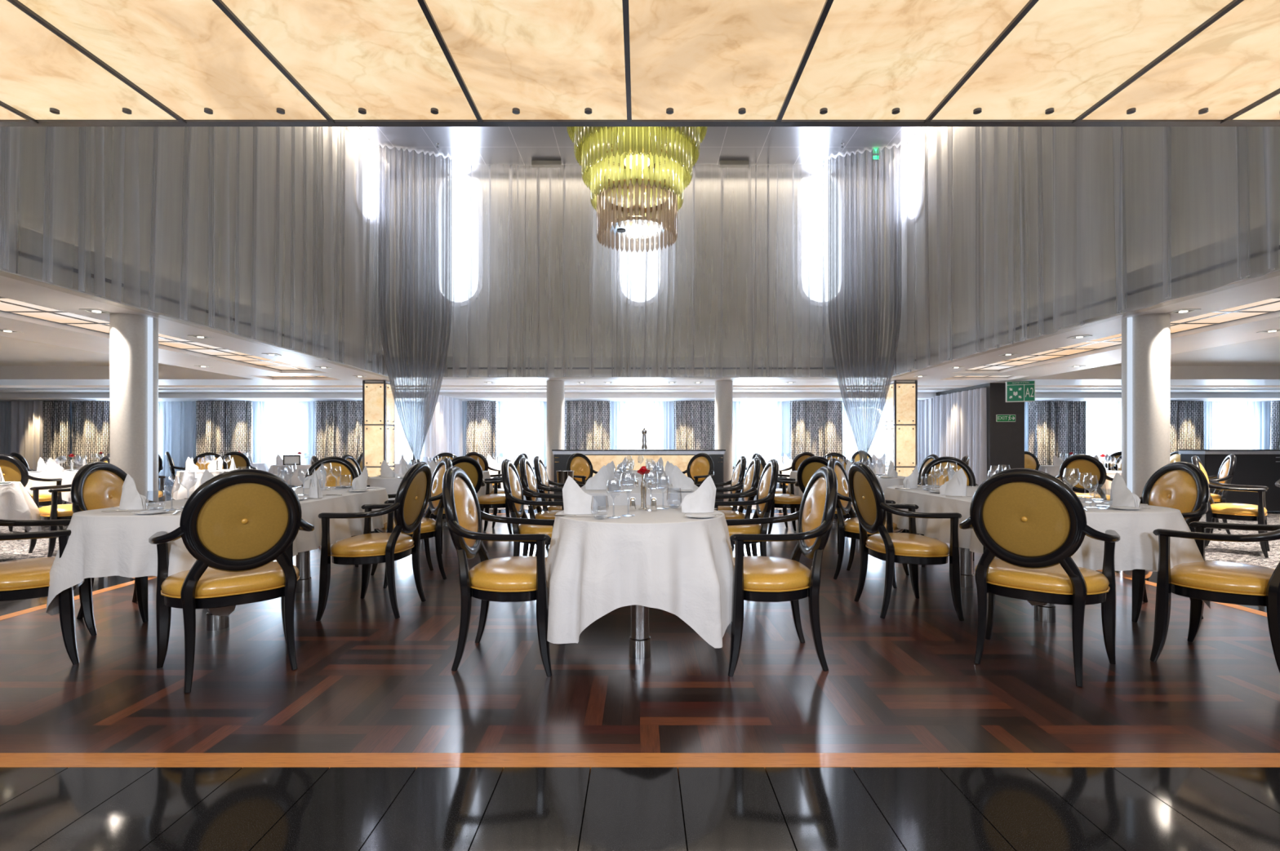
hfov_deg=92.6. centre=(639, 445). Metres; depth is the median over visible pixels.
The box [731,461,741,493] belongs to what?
cushion
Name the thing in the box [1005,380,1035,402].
station sign
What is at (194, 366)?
recessed light
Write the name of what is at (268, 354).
recessed light
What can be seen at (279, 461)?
napkin
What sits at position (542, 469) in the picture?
cushion
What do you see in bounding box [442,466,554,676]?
armchair
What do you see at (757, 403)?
window
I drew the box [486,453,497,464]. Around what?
napkin
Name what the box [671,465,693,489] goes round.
napkin
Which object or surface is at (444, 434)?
curtain
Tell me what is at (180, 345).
ceiling light panel
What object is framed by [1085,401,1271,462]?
window
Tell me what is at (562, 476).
ice bucket
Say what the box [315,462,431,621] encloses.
armchair
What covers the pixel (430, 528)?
armchair
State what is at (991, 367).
diffuser
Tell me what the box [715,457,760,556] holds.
armchair
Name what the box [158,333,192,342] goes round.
ceiling light panel
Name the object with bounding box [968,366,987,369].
diffuser
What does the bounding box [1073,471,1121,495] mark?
tablecloth
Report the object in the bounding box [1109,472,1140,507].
napkin
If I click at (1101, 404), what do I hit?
window
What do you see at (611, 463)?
napkin
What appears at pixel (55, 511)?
armchair
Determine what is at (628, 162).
chandelier
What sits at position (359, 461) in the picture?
armchair
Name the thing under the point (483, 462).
armchair
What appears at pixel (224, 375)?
ceiling
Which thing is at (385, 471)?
napkin
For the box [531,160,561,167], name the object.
air vent
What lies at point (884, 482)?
tablecloth
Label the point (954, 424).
curtain
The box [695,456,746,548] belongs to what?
armchair
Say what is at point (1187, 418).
patterned curtain
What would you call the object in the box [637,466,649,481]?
rose
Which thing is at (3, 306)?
diffuser
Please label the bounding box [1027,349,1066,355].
ceiling light panel
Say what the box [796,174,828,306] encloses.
window frame
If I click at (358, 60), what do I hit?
ceiling panel
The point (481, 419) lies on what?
patterned curtain
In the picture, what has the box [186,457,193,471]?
napkin
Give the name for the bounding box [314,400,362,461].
patterned curtain
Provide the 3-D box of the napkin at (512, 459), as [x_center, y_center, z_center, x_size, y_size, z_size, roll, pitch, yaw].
[-2.452,0.257,11.696,0.088,0.198,0.189,0,0,-40]
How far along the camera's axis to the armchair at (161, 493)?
8.64 m
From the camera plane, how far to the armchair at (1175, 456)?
12.19 m
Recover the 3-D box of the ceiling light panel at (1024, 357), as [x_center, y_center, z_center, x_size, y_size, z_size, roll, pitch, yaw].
[4.860,-1.145,7.950,0.360,0.018,0.500,0,0,0]
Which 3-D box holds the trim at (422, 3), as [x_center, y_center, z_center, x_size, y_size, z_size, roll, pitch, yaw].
[0.000,-1.315,0.520,8.600,0.060,3.840,0,0,0]
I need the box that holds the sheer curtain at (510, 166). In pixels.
[444,164,809,377]
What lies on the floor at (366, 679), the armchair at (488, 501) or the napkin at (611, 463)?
the armchair at (488, 501)
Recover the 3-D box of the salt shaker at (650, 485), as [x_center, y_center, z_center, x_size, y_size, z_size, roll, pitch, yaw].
[0.085,0.321,5.240,0.036,0.070,0.036,0,0,0]
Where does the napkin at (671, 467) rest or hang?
on the tablecloth at (673, 497)
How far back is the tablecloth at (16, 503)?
5.78 m
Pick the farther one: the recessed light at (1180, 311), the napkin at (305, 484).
the napkin at (305, 484)
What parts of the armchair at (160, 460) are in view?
frame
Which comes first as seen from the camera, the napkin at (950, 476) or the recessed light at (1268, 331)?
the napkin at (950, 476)
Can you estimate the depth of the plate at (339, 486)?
5.15 m
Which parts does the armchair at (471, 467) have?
seat rail, leg, panel, frame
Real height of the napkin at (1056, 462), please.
0.198 m
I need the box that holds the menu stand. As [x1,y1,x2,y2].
[283,455,300,465]
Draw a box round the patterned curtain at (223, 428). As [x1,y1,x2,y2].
[195,400,253,458]
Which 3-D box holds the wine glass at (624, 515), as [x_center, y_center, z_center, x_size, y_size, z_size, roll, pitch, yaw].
[-0.060,0.248,3.100,0.084,0.215,0.084,0,0,0]
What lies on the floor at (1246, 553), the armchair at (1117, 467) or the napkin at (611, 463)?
the armchair at (1117, 467)
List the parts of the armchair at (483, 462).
frame, panel, armrest, leg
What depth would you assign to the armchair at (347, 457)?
7.71 m
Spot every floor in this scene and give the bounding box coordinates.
[0,494,1279,568]
[0,510,1279,850]
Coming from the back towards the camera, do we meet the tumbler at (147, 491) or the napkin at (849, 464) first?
the napkin at (849, 464)
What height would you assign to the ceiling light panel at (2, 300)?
0.018 m
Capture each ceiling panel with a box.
[0,0,176,119]
[0,106,26,119]
[17,0,326,119]
[221,0,476,119]
[425,0,626,119]
[628,0,826,119]
[782,0,1029,119]
[932,0,1233,119]
[1082,0,1279,119]
[1232,93,1279,119]
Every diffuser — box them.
[0,302,38,311]
[158,337,173,341]
[244,361,281,365]
[267,366,299,369]
[271,361,294,365]
[292,366,311,369]
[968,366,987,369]
[980,366,1012,369]
[985,361,1008,365]
[998,361,1035,365]
[1106,337,1121,341]
[1241,302,1279,311]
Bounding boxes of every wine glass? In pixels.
[163,476,180,510]
[178,470,197,508]
[606,480,621,518]
[619,473,636,516]
[643,472,658,511]
[656,475,669,509]
[1078,472,1092,502]
[1082,475,1097,507]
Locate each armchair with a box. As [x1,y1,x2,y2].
[0,454,63,532]
[0,519,97,665]
[8,452,66,504]
[27,455,109,557]
[71,462,155,622]
[107,453,166,502]
[148,468,314,693]
[158,454,163,502]
[165,451,185,483]
[193,452,227,470]
[222,451,257,469]
[299,457,359,567]
[311,456,373,533]
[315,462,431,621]
[341,454,370,477]
[356,453,362,472]
[370,457,452,588]
[422,456,485,554]
[431,453,457,464]
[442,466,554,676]
[465,452,501,488]
[477,454,524,534]
[480,453,528,528]
[501,458,564,556]
[519,457,562,556]
[533,456,584,548]
[566,453,597,484]
[681,453,714,484]
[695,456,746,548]
[714,458,778,556]
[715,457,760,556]
[725,466,837,676]
[751,453,799,528]
[755,454,802,534]
[778,452,814,488]
[794,456,857,554]
[822,453,848,470]
[827,457,909,588]
[848,462,964,621]
[851,451,872,463]
[906,456,968,534]
[917,454,938,482]
[918,457,978,567]
[959,468,1119,687]
[1024,451,1039,470]
[1055,454,1113,500]
[1104,451,1121,471]
[1106,455,1121,471]
[1131,462,1208,622]
[1149,521,1279,672]
[1170,451,1180,463]
[1191,455,1270,558]
[1208,454,1236,534]
[1275,479,1279,487]
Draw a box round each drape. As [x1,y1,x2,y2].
[378,144,451,465]
[828,144,901,465]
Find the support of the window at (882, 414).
in the wall at (190, 403)
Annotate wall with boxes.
[1,401,1271,494]
[17,126,383,353]
[447,175,832,356]
[913,126,1279,348]
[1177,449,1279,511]
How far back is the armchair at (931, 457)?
7.72 m
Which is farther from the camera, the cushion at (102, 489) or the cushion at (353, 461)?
the cushion at (353, 461)
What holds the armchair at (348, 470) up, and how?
on the floor at (366, 679)
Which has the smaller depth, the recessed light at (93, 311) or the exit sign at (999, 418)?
the recessed light at (93, 311)
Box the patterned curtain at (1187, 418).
[1170,400,1204,453]
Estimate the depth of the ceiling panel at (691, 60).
2.02 m
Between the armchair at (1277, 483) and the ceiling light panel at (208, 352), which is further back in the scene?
the ceiling light panel at (208, 352)
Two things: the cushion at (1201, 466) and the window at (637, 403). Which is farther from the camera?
the window at (637, 403)
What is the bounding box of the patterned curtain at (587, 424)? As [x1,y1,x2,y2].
[564,400,610,449]
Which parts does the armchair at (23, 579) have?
seat, armrest, armrest, seat rail, leg, leg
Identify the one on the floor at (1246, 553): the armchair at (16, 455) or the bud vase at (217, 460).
the armchair at (16, 455)
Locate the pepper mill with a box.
[640,427,647,449]
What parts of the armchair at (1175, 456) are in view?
frame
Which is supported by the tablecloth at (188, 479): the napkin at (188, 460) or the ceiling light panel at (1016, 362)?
the napkin at (188, 460)
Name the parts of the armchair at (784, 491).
seat, armrest, leg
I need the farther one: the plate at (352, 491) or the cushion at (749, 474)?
the cushion at (749, 474)
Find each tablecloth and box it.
[0,481,41,532]
[24,470,78,506]
[45,486,388,616]
[64,465,82,470]
[171,469,229,500]
[250,462,269,471]
[268,464,311,488]
[366,471,493,526]
[395,462,413,474]
[488,463,503,488]
[545,505,734,648]
[580,477,698,506]
[614,470,666,477]
[777,463,791,484]
[786,471,906,526]
[866,463,884,474]
[884,485,1210,608]
[1038,465,1060,476]
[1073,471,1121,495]
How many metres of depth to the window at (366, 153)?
9.37 m
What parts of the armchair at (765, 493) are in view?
armrest, seat, armrest, seat rail, leg, leg, frame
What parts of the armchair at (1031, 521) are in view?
armrest, leg, leg, panel, frame, seat, seat rail, leg, armrest, leg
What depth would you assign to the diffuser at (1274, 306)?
5.06 m
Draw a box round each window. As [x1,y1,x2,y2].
[159,405,165,473]
[262,402,310,467]
[365,153,376,224]
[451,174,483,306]
[497,402,546,466]
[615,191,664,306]
[617,402,665,449]
[733,402,782,466]
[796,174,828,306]
[842,406,884,456]
[914,151,916,222]
[1085,401,1271,462]
[1086,402,1119,452]
[1203,402,1248,449]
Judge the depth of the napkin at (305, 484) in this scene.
5.15 m
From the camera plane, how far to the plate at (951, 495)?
4.23 m
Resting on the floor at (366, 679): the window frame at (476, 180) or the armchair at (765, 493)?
the armchair at (765, 493)
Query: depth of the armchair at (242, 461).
11.24 m
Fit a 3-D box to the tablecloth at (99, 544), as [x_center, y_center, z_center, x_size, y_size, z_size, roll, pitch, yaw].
[-2.570,0.610,4.190,1.090,0.506,2.362,0,0,0]
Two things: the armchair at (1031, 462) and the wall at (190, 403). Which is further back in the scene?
the wall at (190, 403)
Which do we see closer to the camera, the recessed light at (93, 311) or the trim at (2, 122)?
the trim at (2, 122)
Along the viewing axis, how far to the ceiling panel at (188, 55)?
2.02 m
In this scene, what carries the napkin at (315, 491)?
on the tablecloth at (99, 544)
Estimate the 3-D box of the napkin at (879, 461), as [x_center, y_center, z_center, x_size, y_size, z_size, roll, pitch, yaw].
[4.605,0.257,11.889,0.189,0.198,0.088,0,0,10]
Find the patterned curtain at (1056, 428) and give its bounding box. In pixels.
[1028,400,1085,465]
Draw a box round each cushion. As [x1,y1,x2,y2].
[83,470,124,510]
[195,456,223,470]
[315,462,352,486]
[346,458,359,475]
[431,465,445,507]
[435,456,453,464]
[453,477,478,547]
[508,466,521,511]
[525,463,536,501]
[538,461,548,493]
[570,457,590,481]
[689,457,709,481]
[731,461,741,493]
[743,463,754,501]
[758,466,771,511]
[801,477,826,547]
[826,456,845,470]
[834,465,848,507]
[854,453,869,462]
[920,458,933,475]
[927,462,968,486]
[1024,454,1036,469]
[1117,458,1121,470]
[1148,470,1196,519]
[1199,462,1208,484]
[1218,458,1230,483]
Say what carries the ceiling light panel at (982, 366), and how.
attached to the ceiling at (224, 375)
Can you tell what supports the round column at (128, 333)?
on the floor at (366, 679)
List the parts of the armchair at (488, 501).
leg, seat, seat rail, armrest, armrest, leg, panel, frame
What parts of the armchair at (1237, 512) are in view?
frame, leg, leg, armrest, seat, armrest, seat rail, leg, leg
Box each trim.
[0,0,1279,124]
[0,120,1279,126]
[0,217,1279,379]
[0,513,1279,774]
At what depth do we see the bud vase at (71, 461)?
8.54 m
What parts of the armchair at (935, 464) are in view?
frame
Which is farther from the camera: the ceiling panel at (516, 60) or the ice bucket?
the ice bucket
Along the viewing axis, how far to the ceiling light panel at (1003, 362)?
8.40 m
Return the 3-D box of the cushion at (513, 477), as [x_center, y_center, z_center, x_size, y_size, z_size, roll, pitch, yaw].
[-1.020,0.352,4.950,0.103,0.375,0.372,0,0,0]
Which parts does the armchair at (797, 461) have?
leg, armrest, panel, frame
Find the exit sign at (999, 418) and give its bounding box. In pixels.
[995,414,1015,422]
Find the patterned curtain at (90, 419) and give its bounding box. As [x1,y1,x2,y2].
[71,400,109,466]
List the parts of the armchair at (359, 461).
frame, panel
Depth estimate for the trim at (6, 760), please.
2.17 m
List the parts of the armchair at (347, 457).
frame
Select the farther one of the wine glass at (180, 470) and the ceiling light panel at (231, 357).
the ceiling light panel at (231, 357)
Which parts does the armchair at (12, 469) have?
leg, panel, frame, seat, armrest, seat rail, leg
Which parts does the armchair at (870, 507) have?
leg, panel, frame, leg, armrest, seat, seat rail, leg, armrest, leg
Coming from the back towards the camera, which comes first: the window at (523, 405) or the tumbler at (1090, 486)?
the window at (523, 405)
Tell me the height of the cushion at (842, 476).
0.375 m
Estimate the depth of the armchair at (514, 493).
4.75 m
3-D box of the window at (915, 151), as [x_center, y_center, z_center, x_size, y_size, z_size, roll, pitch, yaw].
[4.139,-3.840,9.100,0.138,1.039,0.680,0,0,0]
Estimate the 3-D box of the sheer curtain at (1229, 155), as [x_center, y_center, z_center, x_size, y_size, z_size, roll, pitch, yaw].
[3.918,-2.756,6.020,0.113,3.358,7.060,0,0,0]
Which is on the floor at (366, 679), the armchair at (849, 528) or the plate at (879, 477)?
the armchair at (849, 528)
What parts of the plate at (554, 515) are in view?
handle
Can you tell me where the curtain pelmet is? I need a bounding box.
[0,392,1279,401]
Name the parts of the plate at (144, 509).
handle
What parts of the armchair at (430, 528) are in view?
leg, leg, armrest, seat rail, seat, armrest, leg, leg, frame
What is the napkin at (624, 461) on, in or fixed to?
on the tablecloth at (660, 473)
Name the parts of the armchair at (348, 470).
frame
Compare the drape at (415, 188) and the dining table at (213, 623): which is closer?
the dining table at (213, 623)
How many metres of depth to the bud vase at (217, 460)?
8.74 m
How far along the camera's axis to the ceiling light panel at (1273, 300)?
4.97 m
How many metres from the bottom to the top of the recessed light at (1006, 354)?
0.008 m
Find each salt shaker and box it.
[629,497,635,511]
[634,479,638,487]
[648,479,652,487]
[650,497,657,511]
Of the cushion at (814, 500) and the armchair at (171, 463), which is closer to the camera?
the cushion at (814, 500)
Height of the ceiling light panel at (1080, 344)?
0.018 m
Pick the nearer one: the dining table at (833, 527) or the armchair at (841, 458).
the dining table at (833, 527)
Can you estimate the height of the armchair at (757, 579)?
1.007 m
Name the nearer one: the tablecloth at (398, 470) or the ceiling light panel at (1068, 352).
the ceiling light panel at (1068, 352)
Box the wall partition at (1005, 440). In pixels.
[936,382,1024,479]
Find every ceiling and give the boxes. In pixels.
[0,269,1279,392]
[0,336,1279,366]
[359,126,923,179]
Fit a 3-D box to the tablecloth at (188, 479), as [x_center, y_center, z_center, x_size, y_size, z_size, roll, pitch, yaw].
[-6.047,0.610,8.748,1.053,0.506,1.061,0,0,-40]
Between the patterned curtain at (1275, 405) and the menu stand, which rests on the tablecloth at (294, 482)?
the menu stand
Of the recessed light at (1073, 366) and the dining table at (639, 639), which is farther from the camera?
the recessed light at (1073, 366)
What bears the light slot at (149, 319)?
attached to the round column at (128, 333)
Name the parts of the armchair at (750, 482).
armrest, seat, armrest, leg, leg, frame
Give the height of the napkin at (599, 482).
0.198 m
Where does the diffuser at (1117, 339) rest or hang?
attached to the ceiling light panel at (1118, 340)
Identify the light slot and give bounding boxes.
[147,317,152,501]
[1127,317,1132,493]
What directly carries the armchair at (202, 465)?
on the floor at (1246, 553)
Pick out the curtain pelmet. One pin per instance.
(3, 396)
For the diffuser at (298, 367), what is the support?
attached to the ceiling light panel at (294, 366)
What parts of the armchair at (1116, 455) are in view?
panel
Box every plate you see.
[0,481,14,484]
[101,509,151,512]
[131,510,168,515]
[333,485,351,488]
[346,489,368,492]
[554,515,592,516]
[674,489,693,492]
[684,513,716,518]
[879,476,893,478]
[894,488,922,489]
[928,490,939,493]
[945,495,973,497]
[1108,506,1142,510]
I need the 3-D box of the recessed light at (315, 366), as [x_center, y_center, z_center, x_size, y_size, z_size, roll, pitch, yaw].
[-4.400,-1.086,8.500,0.150,0.008,0.150,0,0,0]
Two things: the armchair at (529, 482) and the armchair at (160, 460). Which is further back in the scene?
the armchair at (160, 460)
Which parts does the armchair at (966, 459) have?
frame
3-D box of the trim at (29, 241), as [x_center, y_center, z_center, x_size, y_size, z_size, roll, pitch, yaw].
[0.000,-1.254,6.245,8.200,0.332,7.610,0,0,0]
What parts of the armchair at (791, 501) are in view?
frame, panel, leg, armrest, armrest, seat rail, seat, leg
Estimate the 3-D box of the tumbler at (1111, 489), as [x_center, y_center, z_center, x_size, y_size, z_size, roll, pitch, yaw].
[2.606,0.299,3.441,0.088,0.112,0.088,0,0,0]
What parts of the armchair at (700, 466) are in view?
leg, armrest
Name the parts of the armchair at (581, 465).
armrest, leg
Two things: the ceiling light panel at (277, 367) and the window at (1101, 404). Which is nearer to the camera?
the ceiling light panel at (277, 367)
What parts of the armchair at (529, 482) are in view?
frame, leg, leg, armrest, seat, armrest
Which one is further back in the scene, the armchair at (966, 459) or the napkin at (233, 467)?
the napkin at (233, 467)
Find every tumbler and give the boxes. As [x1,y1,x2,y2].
[146,491,166,510]
[591,495,608,519]
[666,488,681,508]
[1088,485,1106,502]
[1093,488,1112,509]
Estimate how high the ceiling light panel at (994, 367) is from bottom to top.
0.018 m
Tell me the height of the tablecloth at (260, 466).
0.506 m
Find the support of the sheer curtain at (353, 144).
hanging from the ceiling at (500, 148)
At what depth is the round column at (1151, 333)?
5.07 m
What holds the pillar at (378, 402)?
on the floor at (366, 679)
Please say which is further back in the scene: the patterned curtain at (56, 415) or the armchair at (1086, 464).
the patterned curtain at (56, 415)
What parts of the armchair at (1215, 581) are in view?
leg, leg, armrest, seat rail, seat, armrest, leg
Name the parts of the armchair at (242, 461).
panel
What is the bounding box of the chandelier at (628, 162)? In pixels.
[566,126,707,239]
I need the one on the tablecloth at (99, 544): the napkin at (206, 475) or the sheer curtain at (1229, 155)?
the napkin at (206, 475)
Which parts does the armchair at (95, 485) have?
armrest, leg, frame, leg, leg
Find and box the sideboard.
[551,449,725,501]
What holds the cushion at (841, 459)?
on the armchair at (841, 458)
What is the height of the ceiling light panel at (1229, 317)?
0.018 m
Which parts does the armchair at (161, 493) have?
seat, leg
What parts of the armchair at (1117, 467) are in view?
frame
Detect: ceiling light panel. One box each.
[0,297,66,312]
[0,302,47,312]
[8,312,97,324]
[51,312,109,324]
[63,324,109,333]
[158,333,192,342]
[158,337,177,342]
[158,342,210,349]
[181,342,224,349]
[183,349,239,355]
[213,349,252,355]
[214,355,261,360]
[238,360,283,365]
[243,355,273,360]
[261,365,304,370]
[264,360,294,365]
[286,365,315,370]
[964,365,993,370]
[975,365,1018,370]
[985,360,1015,365]
[996,360,1041,365]
[1006,355,1036,360]
[1018,355,1065,360]
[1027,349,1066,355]
[1040,349,1096,355]
[1055,342,1098,349]
[1069,342,1121,349]
[1087,333,1121,342]
[1102,337,1121,342]
[1170,312,1228,324]
[1170,324,1216,333]
[1182,312,1271,324]
[1213,297,1279,312]
[1232,302,1279,312]
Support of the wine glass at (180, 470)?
on the tablecloth at (99, 544)
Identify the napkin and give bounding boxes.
[0,467,4,482]
[36,457,46,471]
[46,457,63,472]
[53,457,59,465]
[75,455,83,466]
[82,457,87,466]
[119,473,148,510]
[185,457,198,471]
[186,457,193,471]
[200,469,213,484]
[207,457,222,470]
[229,457,236,471]
[248,453,253,463]
[275,454,283,465]
[302,464,326,488]
[308,469,322,497]
[351,465,368,489]
[380,460,395,477]
[399,453,404,463]
[401,458,411,474]
[428,460,436,476]
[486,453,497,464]
[510,454,514,463]
[562,475,598,515]
[585,465,608,489]
[593,462,613,484]
[609,461,615,479]
[616,457,626,471]
[652,457,663,471]
[664,461,670,479]
[667,462,686,484]
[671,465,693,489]
[681,475,715,513]
[763,453,770,463]
[783,453,792,464]
[845,460,852,476]
[868,458,875,474]
[871,454,881,464]
[880,453,884,463]
[887,460,897,477]
[902,465,919,488]
[939,468,967,496]
[947,464,955,480]
[1052,455,1063,466]
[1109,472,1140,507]
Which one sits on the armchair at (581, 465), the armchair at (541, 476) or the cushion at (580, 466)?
the cushion at (580, 466)
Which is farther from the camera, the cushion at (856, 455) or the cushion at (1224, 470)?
the cushion at (856, 455)
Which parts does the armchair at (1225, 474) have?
armrest, seat, leg, armrest, leg, frame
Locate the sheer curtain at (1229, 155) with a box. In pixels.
[893,126,1275,374]
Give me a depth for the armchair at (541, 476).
6.28 m
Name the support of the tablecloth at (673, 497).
on the dining table
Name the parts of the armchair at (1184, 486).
leg, leg, frame, armrest, leg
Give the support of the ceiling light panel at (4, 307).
attached to the ceiling at (224, 375)
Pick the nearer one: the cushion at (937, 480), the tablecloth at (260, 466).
the cushion at (937, 480)
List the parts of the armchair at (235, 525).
leg, armrest, leg, seat, seat rail, frame, panel, leg, leg, armrest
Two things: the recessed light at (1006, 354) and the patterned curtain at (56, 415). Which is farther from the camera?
the patterned curtain at (56, 415)
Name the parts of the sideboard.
door, door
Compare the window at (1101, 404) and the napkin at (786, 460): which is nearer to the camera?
the napkin at (786, 460)
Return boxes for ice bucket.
[555,471,573,488]
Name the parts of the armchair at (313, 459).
frame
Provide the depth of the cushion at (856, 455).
13.09 m
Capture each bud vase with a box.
[70,460,73,471]
[214,459,219,471]
[638,481,648,510]
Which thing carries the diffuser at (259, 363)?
attached to the ceiling light panel at (255, 362)
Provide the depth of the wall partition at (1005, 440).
10.62 m
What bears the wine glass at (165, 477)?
on the tablecloth at (99, 544)
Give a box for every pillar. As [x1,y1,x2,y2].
[362,380,395,477]
[884,380,917,476]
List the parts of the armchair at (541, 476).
frame, leg, armrest, seat, armrest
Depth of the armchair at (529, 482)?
5.54 m
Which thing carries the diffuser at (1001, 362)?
attached to the ceiling light panel at (1003, 362)
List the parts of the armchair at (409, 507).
leg, armrest, leg, seat rail, seat, armrest, leg, frame, panel, leg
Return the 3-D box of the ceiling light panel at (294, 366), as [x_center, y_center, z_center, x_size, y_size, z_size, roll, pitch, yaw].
[-4.860,-1.145,8.950,0.360,0.018,0.500,0,0,0]
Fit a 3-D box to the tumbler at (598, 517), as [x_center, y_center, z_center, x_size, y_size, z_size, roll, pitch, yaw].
[-0.195,0.299,2.965,0.088,0.112,0.088,0,0,0]
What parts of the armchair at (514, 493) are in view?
frame, leg, leg, armrest, seat rail, seat, armrest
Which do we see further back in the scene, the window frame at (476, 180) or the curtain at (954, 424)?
the curtain at (954, 424)
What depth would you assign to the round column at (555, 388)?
10.22 m
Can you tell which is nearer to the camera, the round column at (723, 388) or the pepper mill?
the pepper mill
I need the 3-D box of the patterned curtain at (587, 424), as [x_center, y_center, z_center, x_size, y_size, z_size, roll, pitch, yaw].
[-1.168,0.065,13.303,1.043,2.069,0.158,0,0,0]
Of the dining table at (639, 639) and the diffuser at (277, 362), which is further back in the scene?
the diffuser at (277, 362)
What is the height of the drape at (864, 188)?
5.525 m
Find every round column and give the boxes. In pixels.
[107,313,158,580]
[546,380,564,506]
[715,380,733,506]
[1120,313,1170,580]
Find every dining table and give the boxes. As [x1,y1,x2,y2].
[205,551,311,631]
[420,519,448,541]
[629,604,650,659]
[831,519,859,541]
[959,547,1055,623]
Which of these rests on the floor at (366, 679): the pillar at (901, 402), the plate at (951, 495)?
the pillar at (901, 402)
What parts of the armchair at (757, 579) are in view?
leg, armrest, seat, seat rail, armrest, leg, frame, leg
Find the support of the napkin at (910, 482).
on the tablecloth at (1138, 547)
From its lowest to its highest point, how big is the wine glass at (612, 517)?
0.185 m
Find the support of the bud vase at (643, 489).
on the tablecloth at (670, 561)
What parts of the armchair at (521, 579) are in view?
leg, frame, leg, armrest, seat rail, seat, armrest, leg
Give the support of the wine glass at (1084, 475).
on the tablecloth at (1138, 547)
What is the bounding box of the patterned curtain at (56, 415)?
[42,400,70,469]
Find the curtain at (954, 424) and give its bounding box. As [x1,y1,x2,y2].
[917,387,986,485]
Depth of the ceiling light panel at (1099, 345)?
6.96 m
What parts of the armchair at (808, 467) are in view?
frame, panel, leg, seat rail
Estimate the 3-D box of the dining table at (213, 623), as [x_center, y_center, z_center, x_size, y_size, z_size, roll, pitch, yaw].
[-2.570,0.735,4.190,0.948,0.750,2.228,0,0,0]
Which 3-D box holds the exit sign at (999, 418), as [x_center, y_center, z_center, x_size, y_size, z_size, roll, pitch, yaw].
[6.350,-0.475,10.605,0.330,0.124,0.024,0,0,0]
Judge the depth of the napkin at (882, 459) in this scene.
12.29 m
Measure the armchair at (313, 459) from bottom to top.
1.007 m
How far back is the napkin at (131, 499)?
3.41 m
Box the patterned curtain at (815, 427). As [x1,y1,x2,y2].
[790,400,842,460]
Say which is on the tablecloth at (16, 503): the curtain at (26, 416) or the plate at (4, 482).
the plate at (4, 482)
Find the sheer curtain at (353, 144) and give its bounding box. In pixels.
[0,126,387,375]
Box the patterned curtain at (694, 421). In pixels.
[673,400,715,449]
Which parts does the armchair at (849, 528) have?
leg, frame, leg, armrest, seat, seat rail, leg, leg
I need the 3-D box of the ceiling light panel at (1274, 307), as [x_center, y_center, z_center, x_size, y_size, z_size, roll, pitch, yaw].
[5.220,-1.145,4.950,0.360,0.018,0.500,0,0,0]
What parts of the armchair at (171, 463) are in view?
frame, armrest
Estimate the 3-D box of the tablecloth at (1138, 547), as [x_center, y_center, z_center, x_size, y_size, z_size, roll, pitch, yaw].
[2.571,0.610,4.348,1.086,0.506,2.359,0,0,0]
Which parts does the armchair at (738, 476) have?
armrest, seat, armrest, leg, frame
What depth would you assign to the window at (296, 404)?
13.72 m
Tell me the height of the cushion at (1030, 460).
0.375 m
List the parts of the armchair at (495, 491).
leg, armrest, seat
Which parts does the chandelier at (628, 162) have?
glass rod, glass rod, glass rod, glass rod, glass rod, glass rod, glass rod, glass rod, glass rod, glass rod, glass rod, glass rod, glass rod, glass rod, glass rod, glass rod, glass rod, glass rod, glass rod, glass rod, glass rod, stem, plate, glass rod, glass rod, glass rod, glass rod, glass rod, glass rod, glass rod, glass rod, glass rod, glass rod, glass rod, glass rod, glass rod, glass rod, glass rod, glass rod, glass rod, glass rod, glass rod, glass rod, glass rod, glass rod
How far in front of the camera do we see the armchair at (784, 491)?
8.35 m
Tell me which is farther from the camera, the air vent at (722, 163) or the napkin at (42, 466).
the air vent at (722, 163)
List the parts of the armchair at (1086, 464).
panel, seat, leg, armrest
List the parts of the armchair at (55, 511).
leg, armrest, leg, seat rail, seat, armrest, frame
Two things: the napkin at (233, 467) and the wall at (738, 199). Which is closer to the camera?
the napkin at (233, 467)
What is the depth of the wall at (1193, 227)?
5.37 m
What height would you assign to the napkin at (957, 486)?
0.198 m
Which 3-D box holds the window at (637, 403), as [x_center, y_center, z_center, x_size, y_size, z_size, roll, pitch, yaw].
[0.020,-0.140,13.789,1.080,1.660,0.138,0,0,0]
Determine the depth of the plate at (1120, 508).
3.42 m
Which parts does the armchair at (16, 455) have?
frame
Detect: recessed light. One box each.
[0,329,23,333]
[79,309,114,314]
[187,335,213,338]
[194,365,211,367]
[261,353,281,355]
[315,366,330,368]
[949,366,964,368]
[998,353,1018,355]
[1066,335,1092,338]
[1068,365,1085,367]
[1165,309,1200,314]
[1256,329,1279,333]
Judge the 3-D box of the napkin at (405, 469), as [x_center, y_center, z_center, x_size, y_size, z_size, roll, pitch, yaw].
[-2.897,0.257,7.644,0.088,0.198,0.189,0,0,35]
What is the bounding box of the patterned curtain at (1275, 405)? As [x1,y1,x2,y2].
[1269,400,1279,449]
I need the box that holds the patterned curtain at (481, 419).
[466,400,496,461]
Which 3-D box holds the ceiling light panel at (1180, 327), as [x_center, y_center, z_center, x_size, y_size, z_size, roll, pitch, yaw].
[5.220,-1.145,5.950,0.360,0.018,0.500,0,0,0]

